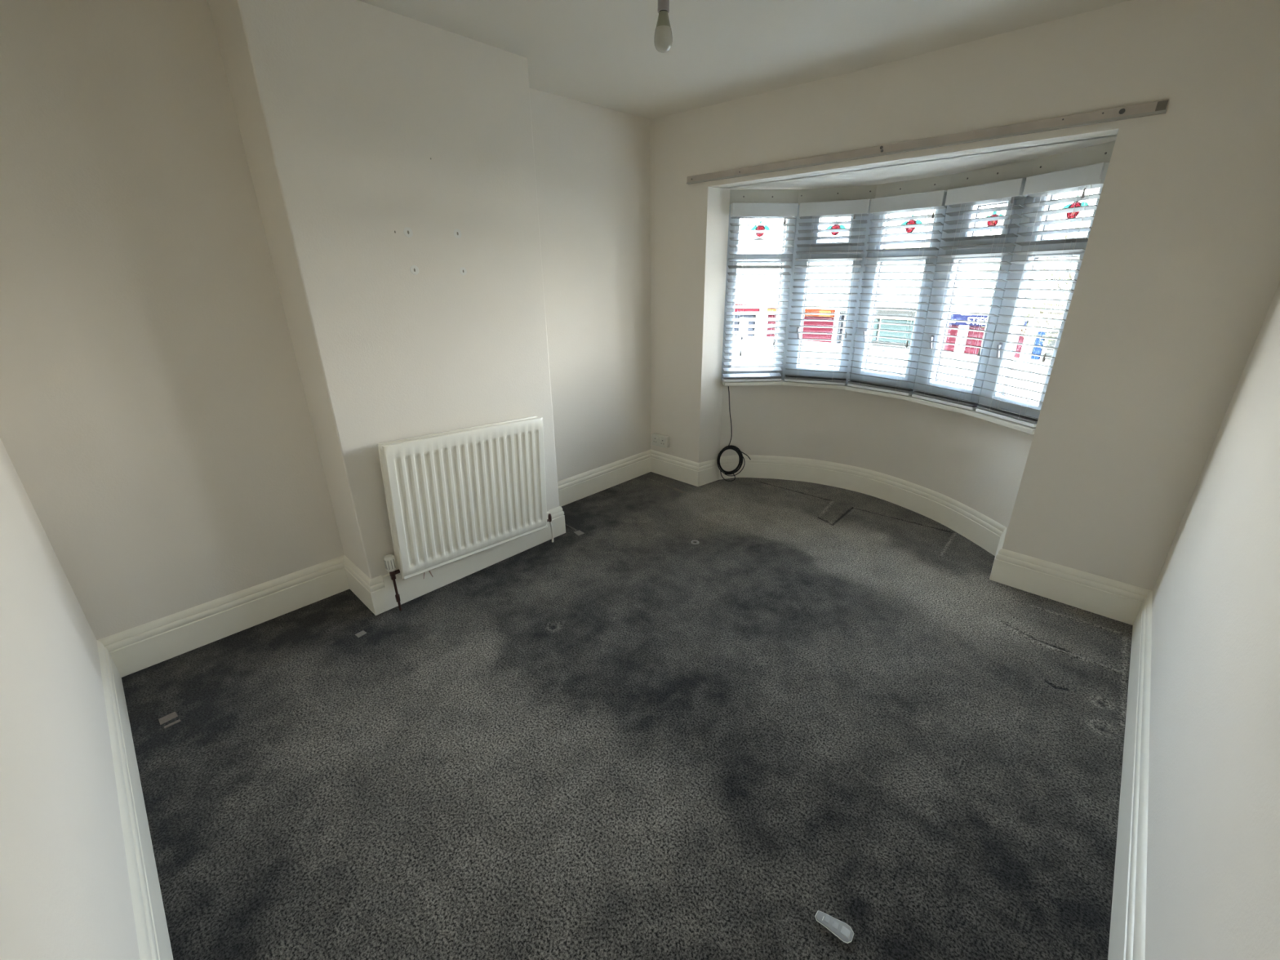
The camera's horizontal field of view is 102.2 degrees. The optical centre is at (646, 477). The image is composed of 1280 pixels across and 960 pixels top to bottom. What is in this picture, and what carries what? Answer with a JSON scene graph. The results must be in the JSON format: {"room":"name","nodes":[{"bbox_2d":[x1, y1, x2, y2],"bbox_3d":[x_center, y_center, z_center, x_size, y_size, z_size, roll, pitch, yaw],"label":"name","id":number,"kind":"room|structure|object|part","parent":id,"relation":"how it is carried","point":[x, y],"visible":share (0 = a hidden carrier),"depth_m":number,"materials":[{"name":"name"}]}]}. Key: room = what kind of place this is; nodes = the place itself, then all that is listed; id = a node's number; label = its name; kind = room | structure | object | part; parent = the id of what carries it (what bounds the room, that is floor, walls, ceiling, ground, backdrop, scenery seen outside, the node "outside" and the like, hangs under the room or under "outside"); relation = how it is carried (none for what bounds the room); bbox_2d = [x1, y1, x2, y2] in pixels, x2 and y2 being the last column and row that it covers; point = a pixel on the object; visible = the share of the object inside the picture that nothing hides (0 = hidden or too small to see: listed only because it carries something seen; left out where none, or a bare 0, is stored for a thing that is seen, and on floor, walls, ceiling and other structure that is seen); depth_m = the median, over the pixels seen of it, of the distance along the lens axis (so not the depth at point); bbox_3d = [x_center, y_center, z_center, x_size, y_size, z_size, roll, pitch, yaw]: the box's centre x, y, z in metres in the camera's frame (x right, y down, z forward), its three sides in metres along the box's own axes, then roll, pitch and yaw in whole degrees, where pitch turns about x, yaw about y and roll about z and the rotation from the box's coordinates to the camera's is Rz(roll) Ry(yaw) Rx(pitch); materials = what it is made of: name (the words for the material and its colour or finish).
{"room":"empty living room","nodes":[
{"label":"empty living room","id":0,"kind":"room"},
{"bbox_2d":[0,438,139,959],"bbox_3d":[-1.075,-0.001,0.568,2.939,2.700,0.200,18,28,39],"label":"wall","id":1,"kind":"structure","parent":0,"point":[65,894],"depth_m":1.02,"materials":[{"name":"white paint"}]},
{"bbox_2d":[97,640,173,959],"bbox_3d":[-0.996,1.050,1.062,2.919,0.179,0.018,18,28,39],"label":"baseboard","id":2,"kind":"structure","parent":1,"relation":"attached to","point":[151,926],"depth_m":1.34,"materials":[{"name":"white wood"}]},
{"bbox_2d":[0,0,650,639],"bbox_3d":[-1.081,-0.831,2.704,0.200,2.700,3.557,18,28,39],"label":"wall","id":3,"kind":"structure","parent":0,"point":[156,426],"depth_m":1.90,"materials":[{"name":"white paint"}]},
{"bbox_2d":[97,555,349,677],"bbox_3d":[-1.772,0.584,2.272,0.018,0.179,0.867,18,28,39],"label":"baseboard","id":4,"kind":"structure","parent":3,"relation":"attached to","point":[133,650],"depth_m":2.21,"materials":[{"name":"white wood"}]},
{"bbox_2d":[557,449,650,506],"bbox_3d":[-0.352,0.022,3.702,0.018,0.179,1.161,18,28,39],"label":"baseboard","id":5,"kind":"structure","parent":3,"relation":"attached to","point":[574,488],"depth_m":3.73,"materials":[{"name":"white wood"}]},
{"bbox_2d":[208,0,559,578],"bbox_3d":[-1.011,-0.653,2.453,0.347,2.450,1.079,18,28,39],"label":"wall","id":6,"kind":"structure","parent":0,"point":[390,157],"depth_m":2.10,"materials":[{"name":"beige paint"}]},
{"bbox_2d":[343,555,375,614],"bbox_3d":[-1.365,0.510,2.459,0.343,0.179,0.018,18,28,39],"label":"baseboard","id":7,"kind":"structure","parent":6,"relation":"attached to","point":[358,582],"depth_m":2.44,"materials":[{"name":"white wood"}]},
{"bbox_2d":[369,575,390,615],"bbox_3d":[-1.230,0.543,2.372,0.018,0.179,0.064,18,28,39],"label":"baseboard","id":8,"kind":"structure","parent":6,"relation":"attached to","point":[378,593],"depth_m":2.37,"materials":[{"name":"white wood"}]},
{"bbox_2d":[377,415,553,610],"bbox_3d":[-0.859,0.132,2.579,0.100,0.803,0.927,18,28,39],"label":"radiator","id":9,"kind":"object","parent":6,"relation":"attached to","point":[452,495],"visible":1,"depth_m":2.46,"materials":[{"name":"white metal"}]},
{"bbox_3d":[-1.118,0.161,2.272,0.052,0.592,0.035,18,28,39],"label":"panel","id":10,"kind":"part","parent":9,"relation":"part of","materials":[{"name":"white metal"}]},
{"bbox_2d":[382,511,551,608],"bbox_3d":[-0.886,0.409,2.719,0.019,0.173,0.950,18,28,39],"label":"baseboard","id":11,"kind":"structure","parent":6,"relation":"attached to","point":[414,587],"depth_m":2.64,"materials":[{"name":"white wood"}]},
{"bbox_2d":[548,506,565,537],"bbox_3d":[-0.529,0.265,3.077,0.018,0.179,0.101,18,28,39],"label":"baseboard","id":12,"kind":"structure","parent":6,"relation":"attached to","point":[557,521],"depth_m":3.07,"materials":[{"name":"white wood"}]},
{"bbox_2d":[121,471,1133,959],"bbox_3d":[0.313,0.618,2.412,2.979,0.022,3.931,18,28,39],"label":"floor","id":13,"kind":"structure","parent":0,"point":[619,736],"depth_m":1.70,"materials":[{"name":"grey carpet"}]},
{"bbox_2d":[690,539,698,544],"bbox_3d":[0.286,0.381,3.018,0.048,0.011,0.048,18,28,39],"label":"ring","id":14,"kind":"object","parent":13,"relation":"on","point":[694,540],"visible":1,"depth_m":3.01,"materials":[{"name":"grey metal"}]},
{"bbox_2d":[814,910,853,943],"bbox_3d":[0.450,1.067,1.232,0.087,0.007,0.040,16,26,36],"label":"strip","id":15,"kind":"object","parent":13,"relation":"on","point":[818,910],"visible":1,"depth_m":1.23,"materials":[{"name":"white"}]},
{"bbox_2d":[650,449,698,486],"bbox_3d":[0.209,-0.075,3.944,0.488,0.179,0.018,18,28,39],"label":"baseboard","id":16,"kind":"structure","parent":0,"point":[684,470],"depth_m":3.93,"materials":[{"name":"white wood"}]},
{"bbox_2d":[358,0,1131,119],"bbox_3d":[0.042,-1.598,1.250,3.119,0.267,3.307,18,28,39],"label":"ceiling","id":17,"kind":"structure","parent":0,"point":[602,53],"depth_m":2.08,"materials":[{"name":"white paint"}]},
{"bbox_2d":[653,0,672,53],"bbox_3d":[0.048,-1.365,1.434,0.086,0.298,0.086,18,28,39],"label":"bulb","id":18,"kind":"object","parent":17,"relation":"hanging from","point":[663,37],"visible":1,"depth_m":1.45,"materials":[{"name":"grey glass"}]},
{"bbox_3d":[0.049,-1.251,1.479,0.053,0.052,0.053,18,28,39],"label":"glass globe","id":19,"kind":"part","parent":18,"relation":"part of","materials":[{"name":"grey glass"}]},
{"bbox_2d":[719,384,1033,528],"bbox_3d":[1.460,-0.130,3.445,2.200,0.833,0.670,18,28,39],"label":"wall","id":20,"kind":"structure","parent":0,"point":[978,464],"depth_m":3.47,"materials":[{"name":"white paint"}]},
{"bbox_2d":[697,459,719,486],"bbox_3d":[0.465,-0.042,3.856,0.227,0.179,0.018,-16,26,-36],"label":"baseboard","id":21,"kind":"structure","parent":20,"relation":"attached to","point":[708,471],"depth_m":3.84,"materials":[{"name":"white wood"}]},
{"bbox_2d":[720,204,796,381],"bbox_3d":[0.747,-1.223,3.513,0.440,1.115,0.070,-2,21,-4],"label":"window","id":22,"kind":"structure","parent":20,"relation":"in","point":[731,220],"depth_m":3.44,"materials":[{"name":"grey plastic"}]},
{"bbox_3d":[0.747,-1.093,3.561,0.358,0.754,0.054,-2,21,-4],"label":"sash","id":23,"kind":"part","parent":22,"relation":"part of","materials":[{"name":"grey plastic"}]},
{"bbox_3d":[0.745,-1.601,3.363,0.358,0.287,0.052,-2,21,-4],"label":"sash","id":24,"kind":"part","parent":22,"relation":"part of","materials":[{"name":"grey plastic"}]},
{"bbox_2d":[782,217,796,375],"bbox_3d":[0.970,-1.234,3.538,0.036,1.115,0.079,9,23,22],"label":"trim","id":25,"kind":"structure","parent":20,"relation":"attached to","point":[796,218],"depth_m":3.49,"materials":[{"name":"grey plastic"}]},
{"bbox_2d":[782,200,872,384],"bbox_3d":[1.186,-1.193,3.429,0.452,1.115,0.095,9,23,22],"label":"window","id":26,"kind":"structure","parent":20,"relation":"in","point":[846,375],"depth_m":3.40,"materials":[{"name":"grey plastic"}]},
{"bbox_3d":[1.042,-0.988,3.535,0.028,0.079,0.022,9,23,22],"label":"handle","id":27,"kind":"part","parent":26,"relation":"part of","materials":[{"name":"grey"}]},
{"bbox_3d":[1.189,-1.065,3.484,0.370,0.754,0.064,9,23,22],"label":"sash","id":28,"kind":"part","parent":26,"relation":"part of","materials":[{"name":"grey plastic"}]},
{"bbox_3d":[1.185,-1.571,3.283,0.370,0.287,0.068,9,23,22],"label":"sash","id":29,"kind":"part","parent":26,"relation":"part of","materials":[{"name":"grey plastic"}]},
{"bbox_2d":[849,213,873,378],"bbox_3d":[1.408,-1.165,3.356,0.035,1.115,0.081,18,28,39],"label":"trim","id":30,"kind":"structure","parent":20,"relation":"attached to","point":[873,214],"depth_m":3.31,"materials":[{"name":"grey plastic"}]},
{"bbox_2d":[719,454,1006,555],"bbox_3d":[1.381,0.089,3.507,1.835,0.179,0.489,18,28,39],"label":"baseboard","id":31,"kind":"structure","parent":20,"relation":"attached to","point":[971,524],"depth_m":3.58,"materials":[{"name":"white wood"}]},
{"bbox_2d":[722,379,1035,434],"bbox_3d":[1.399,-0.517,3.260,1.998,0.024,0.612,18,28,39],"label":"sill","id":32,"kind":"structure","parent":20,"relation":"on","point":[1014,425],"depth_m":3.19,"materials":[{"name":"white"}]},
{"bbox_2d":[716,386,751,481],"bbox_3d":[0.651,-0.314,3.779,0.249,0.724,0.055,1,21,4],"label":"cable","id":33,"kind":"object","parent":32,"relation":"hanging from","point":[736,449],"visible":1,"depth_m":3.83,"materials":[{"name":"black plastic"}]},
{"bbox_2d":[849,206,946,392],"bbox_3d":[1.535,-1.097,3.179,0.095,1.115,0.428,-16,26,-35],"label":"window","id":34,"kind":"structure","parent":20,"relation":"in","point":[922,291],"depth_m":3.18,"materials":[{"name":"grey plastic"}]},
{"bbox_3d":[1.418,-0.916,3.347,0.022,0.079,0.028,-16,26,-35],"label":"handle","id":35,"kind":"part","parent":34,"relation":"part of","materials":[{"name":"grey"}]},
{"bbox_3d":[1.540,-0.969,3.232,0.064,0.754,0.346,-16,26,-35],"label":"sash","id":36,"kind":"part","parent":34,"relation":"part of","materials":[{"name":"grey plastic"}]},
{"bbox_3d":[1.541,-1.478,3.038,0.052,0.287,0.346,-16,26,-35],"label":"sash","id":37,"kind":"part","parent":34,"relation":"part of","materials":[{"name":"grey plastic"}]},
{"bbox_2d":[912,196,1026,406],"bbox_3d":[1.761,-0.968,2.843,0.095,1.115,0.413,-10,23,-23],"label":"window","id":38,"kind":"structure","parent":20,"relation":"in","point":[1000,294],"depth_m":2.85,"materials":[{"name":"grey plastic"}]},
{"bbox_3d":[1.672,-0.792,3.024,0.022,0.079,0.028,-10,23,-23],"label":"handle","id":39,"kind":"part","parent":38,"relation":"part of","materials":[{"name":"grey plastic"}]},
{"bbox_3d":[1.766,-0.840,2.896,0.064,0.754,0.331,-10,23,-23],"label":"sash","id":40,"kind":"part","parent":38,"relation":"part of","materials":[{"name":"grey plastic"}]},
{"bbox_3d":[1.760,-1.347,2.697,0.068,0.287,0.331,-10,23,-23],"label":"sash","id":41,"kind":"part","parent":38,"relation":"part of","materials":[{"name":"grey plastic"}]},
{"bbox_2d":[990,527,1007,574],"bbox_3d":[1.848,0.397,2.709,0.018,0.179,0.302,15,26,34],"label":"baseboard","id":42,"kind":"structure","parent":20,"relation":"attached to","point":[1002,536],"depth_m":2.68,"materials":[{"name":"white wood"}]},
{"bbox_2d":[977,187,1102,419],"bbox_3d":[1.898,-0.825,2.473,0.095,1.115,0.418,-5,22,-12],"label":"window","id":43,"kind":"structure","parent":20,"relation":"in","point":[1012,399],"depth_m":2.57,"materials":[{"name":"grey plastic"}]},
{"bbox_3d":[1.831,-0.659,2.679,0.022,0.079,0.028,-5,22,-12],"label":"handle","id":44,"kind":"part","parent":43,"relation":"part of","materials":[{"name":"grey"}]},
{"bbox_3d":[1.904,-0.696,2.524,0.064,0.754,0.336,-5,22,-12],"label":"sash","id":45,"kind":"part","parent":43,"relation":"part of","materials":[{"name":"grey plastic"}]},
{"bbox_3d":[1.905,-1.204,2.328,0.052,0.287,0.336,-5,22,-12],"label":"sash","id":46,"kind":"part","parent":43,"relation":"part of","materials":[{"name":"grey plastic"}]},
{"bbox_2d":[727,134,1116,190],"bbox_3d":[1.410,-1.786,2.843,2.300,0.243,0.800,18,28,39],"label":"ceiling","id":47,"kind":"structure","parent":0,"point":[871,176],"depth_m":2.65,"materials":[{"name":"white paint"}]},
{"bbox_2d":[649,0,1279,591],"bbox_3d":[1.366,-0.944,3.034,2.939,2.650,0.777,18,28,39],"label":"wall","id":48,"kind":"structure","parent":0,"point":[1178,280],"depth_m":2.11,"materials":[{"name":"white paint"}]},
{"bbox_2d":[651,432,669,448],"bbox_3d":[0.109,-0.280,3.942,0.148,0.088,0.045,18,28,39],"label":"wall socket","id":49,"kind":"object","parent":48,"relation":"attached to","point":[657,439],"visible":1,"depth_m":3.92,"materials":[{"name":"white plastic"}]},
{"bbox_2d":[722,202,798,382],"bbox_3d":[0.742,-1.196,3.435,0.414,1.112,0.068,-2,21,-4],"label":"blind","id":50,"kind":"object","parent":48,"relation":"attached to","point":[744,211],"visible":1,"depth_m":3.43,"materials":[{"name":"grey plastic"}]},
{"bbox_3d":[0.624,-1.179,3.439,0.008,1.058,0.054,-2,21,-4],"label":"ladder cord","id":51,"kind":"part","parent":50,"relation":"part of","materials":[{"name":"white fabric"}]},
{"label":"pull cord","id":52,"kind":"part","parent":50,"relation":"part of","materials":[{"name":"white fabric"}]},
{"bbox_3d":[0.744,-0.688,3.640,0.412,0.017,0.052,-2,21,-4],"label":"rail","id":53,"kind":"part","parent":50,"relation":"part of","materials":[{"name":"white plastic"}]},
{"bbox_3d":[0.865,-1.187,3.456,0.008,1.058,0.054,-2,21,-4],"label":"ladder cord","id":54,"kind":"part","parent":50,"relation":"part of","materials":[{"name":"white fabric"}]},
{"bbox_3d":[0.871,-1.282,3.387,0.002,0.770,0.002,-5,22,-13],"label":"pull cord","id":55,"kind":"part","parent":50,"relation":"part of","materials":[{"name":"white fabric"}]},
{"bbox_2d":[784,199,870,385],"bbox_3d":[1.159,-1.172,3.369,0.406,1.112,0.068,9,23,22],"label":"blind","id":56,"kind":"object","parent":48,"relation":"attached to","point":[847,208],"visible":1,"depth_m":3.30,"materials":[{"name":"grey plastic"}]},
{"bbox_3d":[1.057,-1.175,3.424,0.008,1.058,0.054,9,23,22],"label":"ladder cord","id":57,"kind":"part","parent":56,"relation":"part of","materials":[{"name":"white fabric"}]},
{"bbox_3d":[1.164,-0.664,3.573,0.404,0.017,0.052,9,23,22],"label":"rail","id":58,"kind":"part","parent":56,"relation":"part of","materials":[{"name":"white plastic"}]},
{"bbox_3d":[1.271,-1.142,3.334,0.007,1.058,0.054,9,23,22],"label":"ladder cord","id":59,"kind":"part","parent":56,"relation":"part of","materials":[{"name":"white fabric"}]},
{"bbox_3d":[1.301,-1.259,3.238,0.002,0.710,0.002,-1,21,-3],"label":"pull cord","id":60,"kind":"part","parent":56,"relation":"part of","materials":[{"name":"white fabric"}]},
{"bbox_2d":[847,190,946,395],"bbox_3d":[1.490,-1.079,3.125,0.068,1.112,0.418,-16,26,-35],"label":"blind","id":61,"kind":"object","parent":48,"relation":"attached to","point":[935,200],"visible":0.96,"depth_m":3.05,"materials":[{"name":"grey plastic"}]},
{"bbox_3d":[1.421,-1.099,3.223,0.054,1.058,0.008,-16,26,-35],"label":"ladder cord","id":62,"kind":"part","parent":61,"relation":"part of","materials":[{"name":"white fabric"}]},
{"bbox_3d":[1.498,-0.570,3.327,0.052,0.017,0.416,-16,26,-35],"label":"rail","id":63,"kind":"part","parent":61,"relation":"part of","materials":[{"name":"white plastic"}]},
{"bbox_3d":[1.573,-1.030,3.042,0.054,1.058,0.008,-16,26,-35],"label":"ladder cord","id":64,"kind":"part","parent":61,"relation":"part of","materials":[{"name":"white fabric"}]},
{"bbox_3d":[1.562,-1.141,2.959,0.002,0.730,0.002,9,23,23],"label":"pull cord","id":65,"kind":"part","parent":61,"relation":"part of","materials":[{"name":"white fabric"}]},
{"bbox_2d":[686,98,1169,184],"bbox_3d":[1.051,-1.576,2.513,2.163,0.040,0.024,18,28,39],"label":"batten","id":66,"kind":"object","parent":48,"relation":"attached to","point":[1160,107],"visible":1,"depth_m":2.24,"materials":[{"name":"grey wood"}]},
{"bbox_2d":[911,177,1026,409],"bbox_3d":[1.712,-0.949,2.788,0.068,1.112,0.388,-10,23,-23],"label":"blind","id":67,"kind":"object","parent":48,"relation":"attached to","point":[1011,190],"visible":0.94,"depth_m":2.71,"materials":[{"name":"grey plastic"}]},
{"bbox_3d":[1.720,-0.440,2.989,0.052,0.017,0.386,-10,23,-23],"label":"rail","id":68,"kind":"part","parent":67,"relation":"part of","materials":[{"name":"white plastic"}]},
{"bbox_3d":[1.674,-0.970,2.886,0.054,1.058,0.008,-10,23,-23],"label":"ladder cord","id":69,"kind":"part","parent":67,"relation":"part of","materials":[{"name":"white fabric"}]},
{"bbox_3d":[1.764,-0.899,2.703,0.054,1.058,0.008,-10,23,-23],"label":"ladder cord","id":70,"kind":"part","parent":67,"relation":"part of","materials":[{"name":"white fabric"}]},
{"bbox_3d":[1.758,-1.001,2.595,0.002,0.730,0.002,1,21,2],"label":"pull cord","id":71,"kind":"part","parent":67,"relation":"part of","materials":[{"name":"white plastic"}]},
{"bbox_2d":[975,162,1109,427],"bbox_3d":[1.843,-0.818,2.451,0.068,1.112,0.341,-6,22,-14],"label":"blind","id":72,"kind":"object","parent":48,"relation":"attached to","point":[1088,177],"visible":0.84,"depth_m":2.37,"materials":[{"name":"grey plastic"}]},
{"bbox_3d":[1.852,-0.309,2.651,0.052,0.017,0.339,-6,22,-14],"label":"rail","id":73,"kind":"part","parent":72,"relation":"part of","materials":[{"name":"white"}]},
{"bbox_3d":[1.829,-0.833,2.532,0.054,1.058,0.008,-6,22,-14],"label":"ladder cord","id":74,"kind":"part","parent":72,"relation":"part of","materials":[{"name":"white fabric"}]},
{"bbox_3d":[1.872,-0.773,2.379,0.054,1.058,0.008,-6,22,-14],"label":"ladder cord","id":75,"kind":"part","parent":72,"relation":"part of","materials":[{"name":"white fabric"}]},
{"bbox_3d":[1.853,-0.888,2.276,0.002,0.710,0.002,-6,22,-14],"label":"pull cord","id":76,"kind":"part","parent":72,"relation":"part of","materials":[{"name":"white fabric"}]},
{"bbox_2d":[989,548,1151,625],"bbox_3d":[1.964,0.505,2.428,0.568,0.179,0.018,18,28,39],"label":"baseboard","id":77,"kind":"structure","parent":48,"relation":"attached to","point":[1108,597],"depth_m":2.41,"materials":[{"name":"white wood"}]},
{"bbox_2d":[1144,281,1279,959],"bbox_3d":[1.210,-0.074,0.727,0.200,2.700,3.557,18,28,39],"label":"wall","id":78,"kind":"structure","parent":0,"point":[1213,878],"depth_m":1.11,"materials":[{"name":"white paint"}]},
{"bbox_2d":[1107,591,1152,959],"bbox_3d":[1.118,0.988,1.198,0.018,0.179,3.107,18,28,39],"label":"baseboard","id":79,"kind":"structure","parent":78,"relation":"attached to","point":[1128,912],"depth_m":1.38,"materials":[{"name":"white wood"}]},
{"label":"outside","id":80,"kind":"structure","parent":0,"visible":0},
{"bbox_2d":[732,340,1048,402],"bbox_3d":[16.435,-6.821,28.258,105.000,0.200,55.400,18,28,39],"label":"street","id":81,"kind":"structure","parent":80,"point":[1015,374],"depth_m":23.55,"materials":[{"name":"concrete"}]},
{"bbox_2d":[733,231,1088,365],"bbox_3d":[11.260,-11.711,33.011,37.400,5.520,7.300,18,28,39],"label":"shop parade","id":82,"kind":"structure","parent":81,"relation":"on","point":[1024,348],"depth_m":26.90,"materials":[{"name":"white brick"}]},
{"bbox_3d":[6.375,-12.428,32.599,1.200,1.300,0.050,18,28,39],"label":"pane","id":83,"kind":"part","parent":82,"relation":"part of","materials":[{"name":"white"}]},
{"bbox_3d":[7.783,-10.235,31.836,0.700,0.250,0.040,18,28,39],"label":"fascia panel","id":84,"kind":"part","parent":82,"relation":"part of","materials":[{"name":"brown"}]},
{"bbox_2d":[766,315,834,342],"bbox_3d":[9.328,-9.036,31.285,4.350,1.400,0.320,18,28,39],"label":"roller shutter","id":85,"kind":"object","parent":82,"relation":"hanging from","point":[806,322],"depth_m":30.48,"materials":[{"name":"red"}]},
{"bbox_3d":[9.312,-11.457,30.063,1.200,1.300,0.050,18,28,39],"label":"pane","id":86,"kind":"part","parent":82,"relation":"part of","materials":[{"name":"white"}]},
{"bbox_3d":[10.280,-9.414,29.679,0.700,0.300,0.040,18,28,39],"label":"fascia panel","id":87,"kind":"part","parent":82,"relation":"part of","materials":[{"name":"yellow"}]},
{"bbox_3d":[12.249,-10.486,27.527,1.200,1.300,0.050,18,28,39],"label":"pane","id":88,"kind":"part","parent":82,"relation":"part of","materials":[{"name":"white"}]},
{"bbox_2d":[944,324,959,352],"bbox_3d":[15.306,-7.060,26.125,0.830,1.400,0.320,18,28,39],"label":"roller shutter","id":89,"kind":"object","parent":82,"relation":"hanging from","point":[952,332],"depth_m":25.89,"materials":[{"name":"red"}]},
{"bbox_3d":[15.187,-9.515,24.992,1.200,1.300,0.050,18,28,39],"label":"pane","id":90,"kind":"part","parent":82,"relation":"part of","materials":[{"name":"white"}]},
{"bbox_2d":[964,325,985,354],"bbox_3d":[16.315,-6.726,25.253,1.080,1.400,0.320,18,28,39],"label":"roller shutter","id":91,"kind":"object","parent":82,"relation":"hanging from","point":[969,334],"depth_m":25.30,"materials":[{"name":"red"}]},
{"bbox_2d":[1013,328,1026,358],"bbox_3d":[17.314,-6.396,24.391,0.900,1.400,0.320,18,28,39],"label":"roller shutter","id":92,"kind":"object","parent":82,"relation":"hanging from","point":[1019,348],"depth_m":24.12,"materials":[{"name":"red"}]},
{"bbox_3d":[18.051,-6.049,23.737,0.280,1.220,0.400,18,28,39],"label":"blue post","id":93,"kind":"part","parent":82,"relation":"part of","materials":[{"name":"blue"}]},
{"bbox_3d":[18.124,-8.544,22.456,1.200,1.300,0.050,18,28,39],"label":"pane","id":94,"kind":"part","parent":82,"relation":"part of","materials":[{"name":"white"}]}
]}

